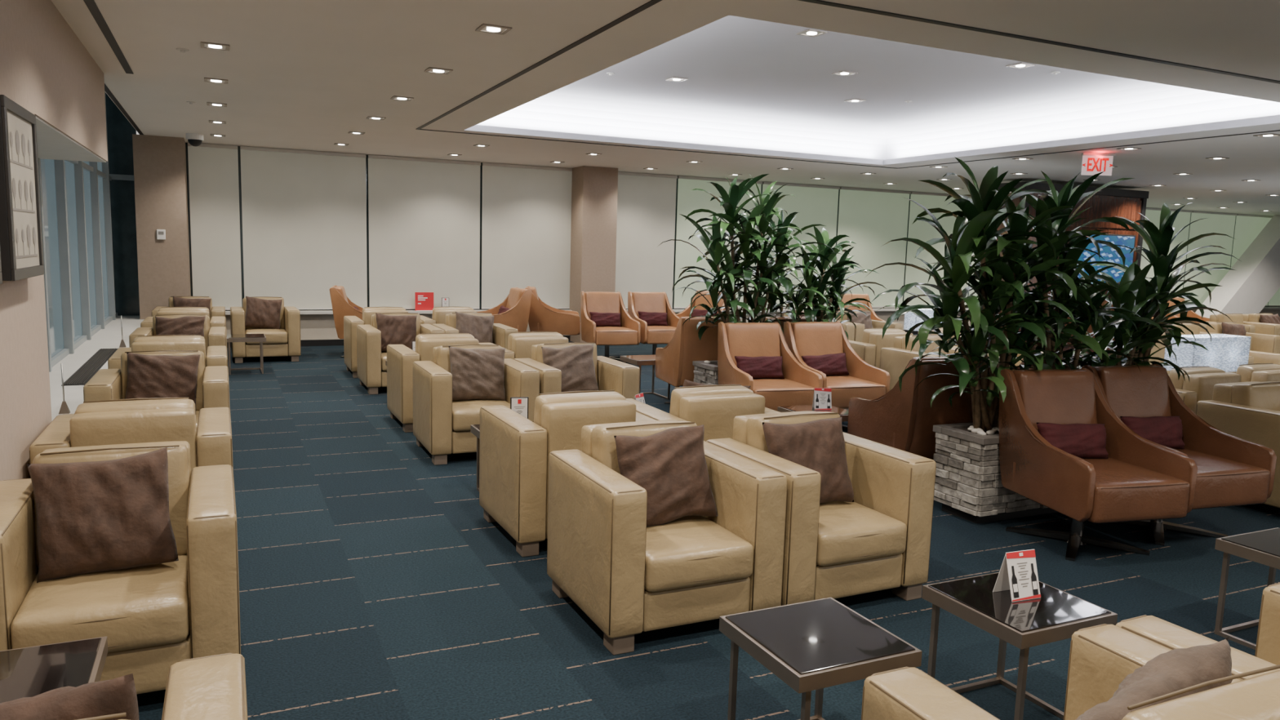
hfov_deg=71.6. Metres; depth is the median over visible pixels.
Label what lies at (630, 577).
armchair
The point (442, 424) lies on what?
armchair
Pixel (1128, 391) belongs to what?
cushion
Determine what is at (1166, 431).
lumbar pillow
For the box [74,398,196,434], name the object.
cushion
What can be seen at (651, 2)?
trim
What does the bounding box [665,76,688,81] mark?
recessed light
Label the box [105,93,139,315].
window
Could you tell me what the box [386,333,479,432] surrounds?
armchair
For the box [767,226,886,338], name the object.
dracaena plant
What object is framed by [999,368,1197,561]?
lounge chair
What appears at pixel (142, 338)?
cushion
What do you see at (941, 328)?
armchair
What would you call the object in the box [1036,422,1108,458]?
lumbar pillow
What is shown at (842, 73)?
recessed light
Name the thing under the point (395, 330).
throw pillow
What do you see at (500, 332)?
armchair
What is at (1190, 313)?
lounge chair
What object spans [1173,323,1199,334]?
cushion
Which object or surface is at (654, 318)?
lumbar pillow
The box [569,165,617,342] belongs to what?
column
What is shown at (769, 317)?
cushion
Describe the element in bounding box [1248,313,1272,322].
cushion
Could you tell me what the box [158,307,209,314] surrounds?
cushion
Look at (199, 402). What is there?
cushion
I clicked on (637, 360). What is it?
side table
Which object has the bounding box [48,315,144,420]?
window sill
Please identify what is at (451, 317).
cushion
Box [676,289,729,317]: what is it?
lounge chair
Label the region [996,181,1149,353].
media cabinet
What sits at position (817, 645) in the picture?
side table
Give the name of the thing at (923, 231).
roller shade
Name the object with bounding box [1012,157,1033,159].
recessed light
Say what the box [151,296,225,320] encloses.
armchair
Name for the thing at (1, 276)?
picture frame
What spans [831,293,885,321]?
lounge chair
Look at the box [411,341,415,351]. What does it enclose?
framed sign
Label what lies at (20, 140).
print
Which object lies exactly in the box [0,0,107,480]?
wall
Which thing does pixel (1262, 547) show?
side table
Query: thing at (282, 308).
cushion
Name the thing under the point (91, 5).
trim
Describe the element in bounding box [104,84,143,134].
trim
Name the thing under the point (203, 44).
recessed light
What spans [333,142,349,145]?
recessed light
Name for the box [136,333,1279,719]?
floor
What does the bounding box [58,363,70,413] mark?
post
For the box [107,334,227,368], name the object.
armchair
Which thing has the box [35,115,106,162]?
trim
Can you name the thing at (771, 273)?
dracaena plant
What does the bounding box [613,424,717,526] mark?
throw pillow
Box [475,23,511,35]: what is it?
recessed light
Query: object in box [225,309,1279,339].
wall
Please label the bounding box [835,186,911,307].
roller shade
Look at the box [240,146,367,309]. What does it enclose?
roller shade
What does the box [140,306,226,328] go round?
armchair
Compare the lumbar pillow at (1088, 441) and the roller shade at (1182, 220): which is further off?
the roller shade at (1182, 220)
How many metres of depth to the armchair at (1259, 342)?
11.78 m
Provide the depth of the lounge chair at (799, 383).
7.72 m
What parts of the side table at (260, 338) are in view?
leg, glass, floor rail, frame, leg, leg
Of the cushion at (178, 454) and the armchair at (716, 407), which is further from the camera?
the armchair at (716, 407)
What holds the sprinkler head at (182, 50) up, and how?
attached to the ceiling
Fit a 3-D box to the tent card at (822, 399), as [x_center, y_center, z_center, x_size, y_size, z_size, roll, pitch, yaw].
[1.337,0.282,6.511,0.124,0.155,0.091,2,7,0]
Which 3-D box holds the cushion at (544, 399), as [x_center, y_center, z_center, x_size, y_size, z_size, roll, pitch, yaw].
[-0.323,0.387,4.712,0.484,0.427,0.189,-2,8,-26]
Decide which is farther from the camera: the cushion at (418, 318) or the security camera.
the security camera
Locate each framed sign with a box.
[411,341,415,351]
[441,297,448,306]
[510,396,528,418]
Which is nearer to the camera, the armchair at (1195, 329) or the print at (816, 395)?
the print at (816, 395)
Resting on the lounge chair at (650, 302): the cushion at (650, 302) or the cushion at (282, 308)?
the cushion at (650, 302)
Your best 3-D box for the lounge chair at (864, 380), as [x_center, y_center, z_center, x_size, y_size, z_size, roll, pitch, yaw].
[1.707,0.151,7.915,0.668,0.930,0.841,-1,8,-20]
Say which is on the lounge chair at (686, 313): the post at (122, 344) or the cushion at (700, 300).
the cushion at (700, 300)
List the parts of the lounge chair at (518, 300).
panel, panel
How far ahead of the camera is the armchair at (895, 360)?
8.62 m
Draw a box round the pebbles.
[967,425,999,435]
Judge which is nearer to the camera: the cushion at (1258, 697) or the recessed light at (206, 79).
the cushion at (1258, 697)
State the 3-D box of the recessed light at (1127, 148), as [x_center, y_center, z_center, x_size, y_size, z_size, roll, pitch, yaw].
[5.396,-2.332,9.799,0.174,0.010,0.174,-2,8,-25]
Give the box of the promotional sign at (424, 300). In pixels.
[414,292,433,311]
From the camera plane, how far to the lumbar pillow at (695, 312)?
13.50 m
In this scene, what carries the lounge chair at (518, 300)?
on the floor
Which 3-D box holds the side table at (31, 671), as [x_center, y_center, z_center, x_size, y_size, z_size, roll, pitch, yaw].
[-1.628,1.026,2.273,0.430,0.422,0.430,-2,8,-25]
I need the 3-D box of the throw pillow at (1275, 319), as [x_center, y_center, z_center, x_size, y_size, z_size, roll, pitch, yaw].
[10.184,-0.544,14.318,0.450,0.400,0.221,-1,8,-21]
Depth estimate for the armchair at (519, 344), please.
7.67 m
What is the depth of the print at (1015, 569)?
2.98 m
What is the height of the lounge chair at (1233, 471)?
0.930 m
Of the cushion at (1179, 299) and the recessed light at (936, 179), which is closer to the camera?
the recessed light at (936, 179)
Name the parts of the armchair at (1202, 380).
arm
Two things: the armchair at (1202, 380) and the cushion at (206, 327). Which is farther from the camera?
the cushion at (206, 327)
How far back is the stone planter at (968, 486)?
5.26 m
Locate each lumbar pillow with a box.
[497,305,510,314]
[589,311,621,326]
[637,311,667,325]
[691,308,717,316]
[734,355,784,378]
[801,352,848,376]
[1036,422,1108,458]
[1120,415,1184,448]
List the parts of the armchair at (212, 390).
arm, panel, arm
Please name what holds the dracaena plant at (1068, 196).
in the stone planter at (968, 486)
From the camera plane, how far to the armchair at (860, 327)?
11.87 m
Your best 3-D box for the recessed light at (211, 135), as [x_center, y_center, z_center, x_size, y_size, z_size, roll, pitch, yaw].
[-5.264,-2.799,11.073,0.174,0.010,0.174,-2,8,-25]
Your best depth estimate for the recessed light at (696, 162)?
12.65 m
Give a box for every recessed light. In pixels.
[200,41,229,50]
[204,77,228,84]
[206,102,226,106]
[208,120,226,124]
[209,133,225,137]
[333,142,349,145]
[347,131,364,134]
[366,115,386,119]
[390,95,413,101]
[424,66,453,74]
[447,153,462,155]
[473,144,489,146]
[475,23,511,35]
[550,160,564,163]
[585,152,601,155]
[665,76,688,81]
[686,160,702,163]
[777,167,793,169]
[796,28,827,37]
[831,70,857,75]
[844,98,866,102]
[928,165,947,168]
[936,178,952,180]
[1005,62,1035,68]
[1009,173,1027,174]
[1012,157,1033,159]
[1116,146,1141,150]
[1150,184,1164,186]
[1173,173,1191,174]
[1206,156,1229,159]
[1243,179,1259,181]
[1253,133,1279,137]
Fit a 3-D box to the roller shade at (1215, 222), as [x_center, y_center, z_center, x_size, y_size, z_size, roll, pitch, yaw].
[13.769,-2.427,21.489,1.678,2.270,0.070,-2,8,-25]
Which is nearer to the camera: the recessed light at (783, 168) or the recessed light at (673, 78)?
the recessed light at (673, 78)
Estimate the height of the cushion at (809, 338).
0.496 m
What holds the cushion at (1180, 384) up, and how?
on the armchair at (1202, 380)
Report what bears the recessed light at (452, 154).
in the ceiling
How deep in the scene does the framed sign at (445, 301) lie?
13.66 m
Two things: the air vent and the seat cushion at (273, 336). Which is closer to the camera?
the air vent
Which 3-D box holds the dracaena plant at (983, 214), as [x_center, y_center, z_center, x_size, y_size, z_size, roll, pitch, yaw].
[2.021,-0.360,5.209,1.422,1.644,1.108,-2,8,-25]
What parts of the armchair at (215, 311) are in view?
arm, arm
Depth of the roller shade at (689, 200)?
15.49 m
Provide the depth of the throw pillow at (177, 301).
11.03 m
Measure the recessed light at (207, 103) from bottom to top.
0.010 m
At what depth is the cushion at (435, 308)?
10.55 m
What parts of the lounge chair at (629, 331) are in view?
panel, seat, blade, panel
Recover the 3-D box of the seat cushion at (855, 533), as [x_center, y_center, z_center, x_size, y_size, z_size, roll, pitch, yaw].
[0.853,0.767,4.110,0.486,0.180,0.597,-2,8,-26]
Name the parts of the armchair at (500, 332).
arm, panel, arm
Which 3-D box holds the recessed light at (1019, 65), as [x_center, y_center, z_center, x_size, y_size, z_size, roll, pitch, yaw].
[3.394,-2.625,7.921,0.174,0.010,0.174,-2,8,-25]
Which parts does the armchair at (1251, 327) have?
panel, arm, arm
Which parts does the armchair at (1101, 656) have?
arm, arm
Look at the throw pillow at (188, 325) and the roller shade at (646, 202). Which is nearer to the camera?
the throw pillow at (188, 325)
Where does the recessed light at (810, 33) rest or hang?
in the ceiling
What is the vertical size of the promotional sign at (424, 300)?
0.280 m
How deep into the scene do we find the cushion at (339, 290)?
11.66 m
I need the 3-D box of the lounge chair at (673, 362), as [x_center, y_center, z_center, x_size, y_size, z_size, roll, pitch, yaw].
[0.568,0.011,8.763,0.668,0.930,0.841,0,7,-12]
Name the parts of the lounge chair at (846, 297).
panel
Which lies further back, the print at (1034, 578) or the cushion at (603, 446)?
the cushion at (603, 446)
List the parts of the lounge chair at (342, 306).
panel, panel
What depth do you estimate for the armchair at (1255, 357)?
9.27 m
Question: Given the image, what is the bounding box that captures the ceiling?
[51,0,1279,216]
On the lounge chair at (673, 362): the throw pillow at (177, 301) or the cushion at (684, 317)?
the cushion at (684, 317)
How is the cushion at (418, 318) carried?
on the armchair at (371, 360)
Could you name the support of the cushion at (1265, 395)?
on the armchair at (1250, 411)
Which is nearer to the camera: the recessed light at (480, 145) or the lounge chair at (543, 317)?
the recessed light at (480, 145)
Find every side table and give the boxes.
[0,635,107,702]
[226,333,266,374]
[470,421,533,491]
[619,355,670,399]
[719,597,922,719]
[777,404,848,422]
[921,572,1117,719]
[1214,527,1279,649]
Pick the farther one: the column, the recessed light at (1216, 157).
the column
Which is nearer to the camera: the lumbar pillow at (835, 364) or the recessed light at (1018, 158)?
the lumbar pillow at (835, 364)
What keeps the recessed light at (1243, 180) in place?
in the ceiling
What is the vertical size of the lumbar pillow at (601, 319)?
0.213 m
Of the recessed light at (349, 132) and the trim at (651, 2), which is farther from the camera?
the recessed light at (349, 132)
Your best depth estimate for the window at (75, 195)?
8.86 m
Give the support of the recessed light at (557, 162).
in the ceiling
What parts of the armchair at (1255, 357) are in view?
arm, arm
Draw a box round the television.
[1076,233,1135,284]
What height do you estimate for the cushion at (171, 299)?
0.427 m
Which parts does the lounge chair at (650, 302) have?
panel, seat, panel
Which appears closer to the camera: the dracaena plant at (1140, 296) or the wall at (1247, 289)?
the dracaena plant at (1140, 296)
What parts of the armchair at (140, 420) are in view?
arm, panel, arm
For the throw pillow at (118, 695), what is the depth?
1.46 m
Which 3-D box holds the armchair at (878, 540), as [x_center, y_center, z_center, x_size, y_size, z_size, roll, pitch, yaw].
[0.822,0.668,4.167,0.798,0.795,0.750,-2,8,-26]
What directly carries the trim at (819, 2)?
attached to the ceiling
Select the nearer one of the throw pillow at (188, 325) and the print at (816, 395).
the print at (816, 395)
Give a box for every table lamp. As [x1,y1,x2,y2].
[903,308,941,333]
[1163,333,1251,372]
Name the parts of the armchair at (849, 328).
arm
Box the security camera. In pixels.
[186,133,204,146]
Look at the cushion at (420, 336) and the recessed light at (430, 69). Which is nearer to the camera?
the recessed light at (430, 69)
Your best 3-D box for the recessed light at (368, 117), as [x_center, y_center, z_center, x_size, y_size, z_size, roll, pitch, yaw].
[-2.700,-2.474,9.085,0.174,0.010,0.174,-2,8,-25]
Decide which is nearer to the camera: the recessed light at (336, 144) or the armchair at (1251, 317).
the recessed light at (336, 144)
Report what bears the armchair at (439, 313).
on the floor
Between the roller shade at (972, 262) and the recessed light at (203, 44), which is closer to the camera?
the recessed light at (203, 44)
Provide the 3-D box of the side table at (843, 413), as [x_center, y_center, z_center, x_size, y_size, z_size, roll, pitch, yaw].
[1.301,0.573,6.513,0.430,0.422,0.430,-2,8,-25]
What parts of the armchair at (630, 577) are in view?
arm, panel, seat, arm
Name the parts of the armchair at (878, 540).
arm, panel, seat, arm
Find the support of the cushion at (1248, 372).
on the armchair at (1260, 372)
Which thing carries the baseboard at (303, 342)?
attached to the wall at (313, 326)
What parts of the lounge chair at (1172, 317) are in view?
panel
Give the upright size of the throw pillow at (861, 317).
0.398 m
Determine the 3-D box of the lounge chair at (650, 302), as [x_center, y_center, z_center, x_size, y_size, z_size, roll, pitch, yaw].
[0.226,-0.484,12.589,0.668,0.930,0.841,-1,8,-22]
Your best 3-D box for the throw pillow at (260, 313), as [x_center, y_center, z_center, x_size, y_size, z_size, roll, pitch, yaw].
[-4.819,-0.599,11.350,0.446,0.426,0.220,-1,8,-17]
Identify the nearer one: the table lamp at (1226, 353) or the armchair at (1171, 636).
the armchair at (1171, 636)
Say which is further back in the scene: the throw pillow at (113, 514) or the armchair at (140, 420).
the armchair at (140, 420)
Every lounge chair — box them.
[328,285,363,357]
[476,287,531,332]
[524,286,580,335]
[580,291,640,360]
[627,291,679,355]
[655,316,727,404]
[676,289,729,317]
[717,321,822,410]
[764,316,816,330]
[783,321,890,429]
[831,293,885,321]
[847,356,998,459]
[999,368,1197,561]
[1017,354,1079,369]
[1081,364,1276,546]
[1151,313,1177,319]
[1167,297,1209,323]
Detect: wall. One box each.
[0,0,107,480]
[132,133,191,319]
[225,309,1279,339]
[1195,214,1279,318]
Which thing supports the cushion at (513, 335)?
on the armchair at (519, 344)
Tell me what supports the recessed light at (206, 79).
in the ceiling
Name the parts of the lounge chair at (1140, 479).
blade, panel, blade, seat, blade, panel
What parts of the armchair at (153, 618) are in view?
arm, panel, seat, arm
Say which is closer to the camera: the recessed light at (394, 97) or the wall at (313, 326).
the recessed light at (394, 97)
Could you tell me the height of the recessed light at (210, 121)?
0.010 m
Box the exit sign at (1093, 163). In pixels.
[1080,152,1115,175]
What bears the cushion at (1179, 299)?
on the lounge chair at (1190, 313)
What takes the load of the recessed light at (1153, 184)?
in the ceiling
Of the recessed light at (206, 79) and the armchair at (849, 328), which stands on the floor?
the armchair at (849, 328)
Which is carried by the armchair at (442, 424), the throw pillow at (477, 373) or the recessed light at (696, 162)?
the throw pillow at (477, 373)
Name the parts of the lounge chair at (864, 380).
panel, blade, seat, panel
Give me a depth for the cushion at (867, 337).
9.20 m
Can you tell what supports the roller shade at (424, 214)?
attached to the window at (186, 144)
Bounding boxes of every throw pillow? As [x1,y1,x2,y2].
[0,673,138,719]
[26,447,178,582]
[124,352,199,411]
[155,315,206,355]
[173,296,211,312]
[244,296,281,328]
[375,312,417,351]
[448,346,505,400]
[455,311,493,342]
[541,343,598,393]
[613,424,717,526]
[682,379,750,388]
[762,417,853,503]
[846,311,872,329]
[1075,636,1232,719]
[1221,322,1246,336]
[1259,313,1279,324]
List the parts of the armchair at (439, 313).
arm, panel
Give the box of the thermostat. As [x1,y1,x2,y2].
[156,229,165,239]
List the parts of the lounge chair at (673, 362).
panel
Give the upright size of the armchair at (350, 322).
0.795 m
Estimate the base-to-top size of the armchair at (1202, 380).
0.795 m
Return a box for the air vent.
[61,348,117,386]
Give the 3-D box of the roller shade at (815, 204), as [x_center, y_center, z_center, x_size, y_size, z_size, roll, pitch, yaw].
[2.931,-2.096,16.421,1.678,2.270,0.070,-2,8,-25]
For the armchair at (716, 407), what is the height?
0.795 m
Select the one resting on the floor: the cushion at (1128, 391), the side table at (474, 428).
the side table at (474, 428)
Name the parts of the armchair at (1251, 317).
panel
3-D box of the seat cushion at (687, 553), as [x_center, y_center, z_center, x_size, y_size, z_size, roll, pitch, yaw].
[0.127,0.789,3.771,0.486,0.180,0.597,-2,8,-25]
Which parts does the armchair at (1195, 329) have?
arm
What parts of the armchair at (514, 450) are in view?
arm, panel, arm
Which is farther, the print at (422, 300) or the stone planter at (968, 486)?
the print at (422, 300)
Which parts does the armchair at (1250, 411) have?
panel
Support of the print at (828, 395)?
attached to the tent card at (822, 399)
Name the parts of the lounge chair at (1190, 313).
panel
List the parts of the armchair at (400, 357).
arm, panel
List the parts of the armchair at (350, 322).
arm, panel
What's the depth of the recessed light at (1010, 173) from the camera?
13.03 m
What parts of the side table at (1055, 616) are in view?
leg, floor rail, leg, glass, frame, leg, floor rail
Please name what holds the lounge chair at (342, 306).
on the floor
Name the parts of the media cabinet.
panel, crown, panel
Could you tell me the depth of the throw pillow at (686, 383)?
5.09 m
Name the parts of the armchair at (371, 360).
arm, seat, arm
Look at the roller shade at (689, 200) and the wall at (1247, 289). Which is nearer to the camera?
the roller shade at (689, 200)
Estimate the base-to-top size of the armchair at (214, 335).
0.795 m
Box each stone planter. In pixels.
[692,360,848,410]
[933,422,1057,523]
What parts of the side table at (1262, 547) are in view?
leg, floor rail, floor rail, frame, glass, leg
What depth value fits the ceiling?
8.22 m
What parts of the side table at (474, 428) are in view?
frame, leg, glass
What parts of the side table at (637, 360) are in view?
frame, glass, leg, leg, floor rail, leg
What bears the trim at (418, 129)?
attached to the ceiling
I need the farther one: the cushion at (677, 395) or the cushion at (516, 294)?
the cushion at (516, 294)
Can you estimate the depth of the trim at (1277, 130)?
9.70 m
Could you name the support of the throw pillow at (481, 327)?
on the armchair at (500, 332)
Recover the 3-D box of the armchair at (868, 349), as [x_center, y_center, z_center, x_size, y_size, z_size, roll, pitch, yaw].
[2.460,0.040,9.502,0.798,0.795,0.750,-2,8,-26]
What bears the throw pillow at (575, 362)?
on the armchair at (624, 378)
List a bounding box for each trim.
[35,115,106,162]
[83,0,133,74]
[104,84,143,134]
[225,306,1279,315]
[415,0,662,129]
[417,128,897,168]
[799,0,1279,84]
[898,129,1279,168]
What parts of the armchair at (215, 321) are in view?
arm, panel, arm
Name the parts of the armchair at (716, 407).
arm, panel, arm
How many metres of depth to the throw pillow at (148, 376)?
5.75 m
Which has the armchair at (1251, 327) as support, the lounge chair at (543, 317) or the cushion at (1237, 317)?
the cushion at (1237, 317)
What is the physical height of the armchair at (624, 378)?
0.795 m
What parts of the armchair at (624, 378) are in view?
panel, arm, arm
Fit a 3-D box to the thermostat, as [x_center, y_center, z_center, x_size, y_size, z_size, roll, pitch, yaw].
[-6.196,-1.623,11.491,0.100,0.130,0.028,-2,8,-25]
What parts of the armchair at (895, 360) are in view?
panel, arm, arm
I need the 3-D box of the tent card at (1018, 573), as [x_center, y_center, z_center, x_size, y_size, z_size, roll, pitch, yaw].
[1.285,0.724,3.015,0.124,0.155,0.091,-1,8,-21]
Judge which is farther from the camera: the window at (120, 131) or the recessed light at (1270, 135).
the window at (120, 131)
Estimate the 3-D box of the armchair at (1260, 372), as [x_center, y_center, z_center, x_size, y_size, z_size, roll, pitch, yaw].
[4.781,0.403,7.160,0.798,0.795,0.750,-2,8,-25]
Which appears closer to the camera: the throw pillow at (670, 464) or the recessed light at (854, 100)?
the throw pillow at (670, 464)
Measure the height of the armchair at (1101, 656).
0.795 m
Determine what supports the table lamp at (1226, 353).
on the side table
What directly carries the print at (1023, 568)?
attached to the tent card at (1018, 573)
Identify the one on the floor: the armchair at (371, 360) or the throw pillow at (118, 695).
the armchair at (371, 360)
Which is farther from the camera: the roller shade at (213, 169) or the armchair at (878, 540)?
the roller shade at (213, 169)
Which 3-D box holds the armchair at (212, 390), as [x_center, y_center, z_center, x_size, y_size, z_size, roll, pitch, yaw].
[-3.121,0.347,5.811,0.798,0.795,0.750,-2,8,-25]
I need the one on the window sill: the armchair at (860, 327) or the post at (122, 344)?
the post at (122, 344)
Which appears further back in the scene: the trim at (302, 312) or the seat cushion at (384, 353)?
the trim at (302, 312)
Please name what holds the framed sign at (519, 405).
on the side table at (474, 428)
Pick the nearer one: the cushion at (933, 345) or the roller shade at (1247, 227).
the cushion at (933, 345)
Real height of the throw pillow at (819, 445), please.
0.396 m
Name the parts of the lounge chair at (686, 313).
panel, panel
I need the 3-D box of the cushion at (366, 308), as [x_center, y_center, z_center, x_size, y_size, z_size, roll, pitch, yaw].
[-2.968,-0.398,10.308,0.484,0.427,0.189,-2,8,-24]
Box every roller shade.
[187,142,242,310]
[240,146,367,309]
[367,154,480,309]
[481,162,572,309]
[615,171,677,308]
[673,175,762,308]
[759,181,839,307]
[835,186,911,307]
[903,191,971,306]
[968,253,979,298]
[1140,207,1191,292]
[1183,210,1237,303]
[1230,213,1272,306]
[1267,288,1279,306]
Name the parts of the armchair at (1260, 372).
panel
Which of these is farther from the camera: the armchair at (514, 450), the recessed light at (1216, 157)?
the recessed light at (1216, 157)
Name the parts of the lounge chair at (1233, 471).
panel, blade, blade, blade, panel, seat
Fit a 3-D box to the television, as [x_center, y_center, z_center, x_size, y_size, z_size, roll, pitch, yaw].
[7.630,-1.654,14.630,1.400,0.840,0.074,-2,8,-25]
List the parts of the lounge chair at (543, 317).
panel, seat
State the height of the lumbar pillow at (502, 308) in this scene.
0.226 m
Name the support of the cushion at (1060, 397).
on the lounge chair at (1140, 479)
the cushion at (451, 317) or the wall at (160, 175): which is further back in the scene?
the wall at (160, 175)
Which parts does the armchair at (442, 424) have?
arm, panel, seat, arm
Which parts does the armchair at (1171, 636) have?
arm, arm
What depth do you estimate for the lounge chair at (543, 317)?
13.05 m
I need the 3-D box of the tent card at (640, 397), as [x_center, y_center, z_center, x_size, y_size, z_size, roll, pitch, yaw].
[-0.008,0.306,6.013,0.091,0.155,0.124,5,8,25]
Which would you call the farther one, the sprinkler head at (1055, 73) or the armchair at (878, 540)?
the sprinkler head at (1055, 73)
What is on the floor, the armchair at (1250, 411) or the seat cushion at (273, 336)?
the armchair at (1250, 411)
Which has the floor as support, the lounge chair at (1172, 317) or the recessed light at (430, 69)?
the lounge chair at (1172, 317)
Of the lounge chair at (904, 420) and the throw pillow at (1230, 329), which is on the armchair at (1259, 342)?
the throw pillow at (1230, 329)
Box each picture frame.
[0,94,44,280]
[0,249,2,284]
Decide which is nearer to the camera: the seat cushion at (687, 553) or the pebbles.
the seat cushion at (687, 553)
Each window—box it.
[38,91,117,372]
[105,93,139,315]
[185,142,1279,311]
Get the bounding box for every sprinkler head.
[175,48,189,53]
[1050,71,1060,75]
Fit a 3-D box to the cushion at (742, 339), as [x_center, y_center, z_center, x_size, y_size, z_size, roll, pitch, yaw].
[1.000,-0.077,7.843,0.500,0.496,0.202,-1,8,-18]
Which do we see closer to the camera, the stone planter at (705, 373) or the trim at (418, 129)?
the stone planter at (705, 373)
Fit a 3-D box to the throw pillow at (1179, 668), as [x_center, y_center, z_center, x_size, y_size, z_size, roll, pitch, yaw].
[1.003,0.785,1.784,0.515,0.478,0.203,-2,8,-26]
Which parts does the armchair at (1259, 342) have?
panel, arm, arm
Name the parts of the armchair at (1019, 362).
arm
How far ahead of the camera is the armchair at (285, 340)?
11.15 m
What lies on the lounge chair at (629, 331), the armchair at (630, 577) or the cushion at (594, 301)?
the cushion at (594, 301)
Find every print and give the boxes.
[9,129,37,258]
[417,295,427,304]
[815,394,818,408]
[826,394,830,408]
[1011,565,1019,598]
[1017,562,1029,586]
[1031,563,1038,595]
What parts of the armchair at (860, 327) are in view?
arm, arm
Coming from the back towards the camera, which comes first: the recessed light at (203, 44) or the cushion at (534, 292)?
the cushion at (534, 292)
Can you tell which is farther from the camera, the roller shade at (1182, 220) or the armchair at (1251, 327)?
the roller shade at (1182, 220)
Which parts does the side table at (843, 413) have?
glass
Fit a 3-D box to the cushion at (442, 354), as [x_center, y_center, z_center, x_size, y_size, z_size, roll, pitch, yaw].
[-1.303,0.096,6.788,0.484,0.427,0.189,-2,8,-24]
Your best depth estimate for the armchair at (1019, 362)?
9.01 m
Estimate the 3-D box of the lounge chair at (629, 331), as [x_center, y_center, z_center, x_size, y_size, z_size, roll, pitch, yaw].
[-0.441,-0.459,12.244,0.668,0.930,0.841,-1,8,-20]
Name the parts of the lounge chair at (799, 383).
panel, seat, panel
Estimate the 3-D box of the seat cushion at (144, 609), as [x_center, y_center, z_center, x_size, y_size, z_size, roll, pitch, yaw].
[-1.817,0.825,3.054,0.486,0.180,0.597,-2,8,-25]
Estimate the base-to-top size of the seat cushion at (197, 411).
0.180 m
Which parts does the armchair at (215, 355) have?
arm, panel, arm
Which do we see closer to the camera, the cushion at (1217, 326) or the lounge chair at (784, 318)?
the lounge chair at (784, 318)
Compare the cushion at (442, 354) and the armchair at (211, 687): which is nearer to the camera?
the armchair at (211, 687)
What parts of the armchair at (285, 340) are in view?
arm, seat, arm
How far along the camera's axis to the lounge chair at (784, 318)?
8.61 m
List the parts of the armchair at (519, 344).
arm, panel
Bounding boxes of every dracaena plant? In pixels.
[658,173,835,340]
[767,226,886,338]
[866,156,1106,432]
[973,170,1164,372]
[1067,202,1240,381]
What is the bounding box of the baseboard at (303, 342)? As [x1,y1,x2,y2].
[226,329,918,347]
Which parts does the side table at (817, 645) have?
leg, leg, floor rail, leg, glass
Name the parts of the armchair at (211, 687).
arm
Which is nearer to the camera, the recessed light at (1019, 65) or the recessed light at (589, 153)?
the recessed light at (1019, 65)
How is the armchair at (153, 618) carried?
on the floor
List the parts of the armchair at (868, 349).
arm, panel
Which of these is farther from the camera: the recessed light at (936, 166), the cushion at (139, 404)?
the recessed light at (936, 166)
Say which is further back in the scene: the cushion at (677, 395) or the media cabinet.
the media cabinet
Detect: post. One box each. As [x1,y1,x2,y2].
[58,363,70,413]
[119,315,126,347]
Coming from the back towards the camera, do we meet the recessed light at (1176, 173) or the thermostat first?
the recessed light at (1176, 173)
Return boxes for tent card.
[634,392,645,404]
[812,387,831,410]
[992,549,1040,601]
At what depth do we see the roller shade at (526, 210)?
14.17 m
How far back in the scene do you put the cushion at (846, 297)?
14.06 m
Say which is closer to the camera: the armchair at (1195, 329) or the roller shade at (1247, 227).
the armchair at (1195, 329)
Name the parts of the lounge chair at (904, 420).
panel, seat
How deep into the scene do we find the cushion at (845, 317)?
12.08 m
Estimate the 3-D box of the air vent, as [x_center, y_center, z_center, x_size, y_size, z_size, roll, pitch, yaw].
[-4.599,0.035,7.476,0.150,0.010,2.300,-2,8,-25]
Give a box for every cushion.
[10,554,189,653]
[32,442,189,567]
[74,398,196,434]
[120,351,204,410]
[133,335,204,342]
[152,315,208,353]
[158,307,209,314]
[168,296,212,320]
[195,410,199,431]
[243,297,284,328]
[244,328,287,344]
[334,285,348,303]
[362,306,405,320]
[373,313,420,335]
[381,351,386,371]
[415,333,475,352]
[431,306,474,319]
[435,345,501,373]
[447,312,493,343]
[452,399,510,431]
[506,287,526,308]
[507,332,563,351]
[528,286,538,300]
[533,391,626,426]
[536,342,597,382]
[584,291,621,324]
[591,420,697,474]
[631,292,666,318]
[644,515,753,591]
[669,385,753,417]
[684,316,715,318]
[694,290,724,313]
[724,322,780,366]
[746,411,839,453]
[768,316,805,318]
[791,321,844,375]
[816,501,906,566]
[837,293,867,311]
[837,311,869,320]
[861,328,905,343]
[902,335,947,354]
[1013,369,1097,431]
[1094,365,1171,419]
[1121,670,1279,719]
[1167,297,1184,316]
[1168,367,1225,389]
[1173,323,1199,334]
[1206,322,1236,333]
[1217,313,1243,324]
[1231,381,1279,411]
[1235,364,1279,382]
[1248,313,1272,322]
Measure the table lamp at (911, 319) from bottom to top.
0.420 m
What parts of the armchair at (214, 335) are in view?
arm, arm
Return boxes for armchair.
[0,440,240,694]
[29,397,233,471]
[76,653,248,719]
[83,350,230,431]
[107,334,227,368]
[128,314,227,354]
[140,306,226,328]
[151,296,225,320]
[230,296,301,363]
[343,306,422,377]
[356,312,444,394]
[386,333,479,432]
[413,344,539,465]
[420,306,476,324]
[431,312,518,349]
[479,331,568,359]
[479,390,655,556]
[513,342,639,399]
[546,419,787,655]
[626,384,779,441]
[706,410,936,605]
[783,310,854,341]
[828,310,902,342]
[848,328,913,368]
[861,623,1279,719]
[880,334,988,390]
[929,327,960,342]
[952,335,1043,368]
[1115,582,1279,680]
[1148,322,1210,374]
[1168,363,1279,382]
[1168,366,1241,413]
[1195,381,1279,508]
[1199,321,1279,353]
[1206,313,1279,335]
[1230,350,1279,373]
[1243,313,1279,353]

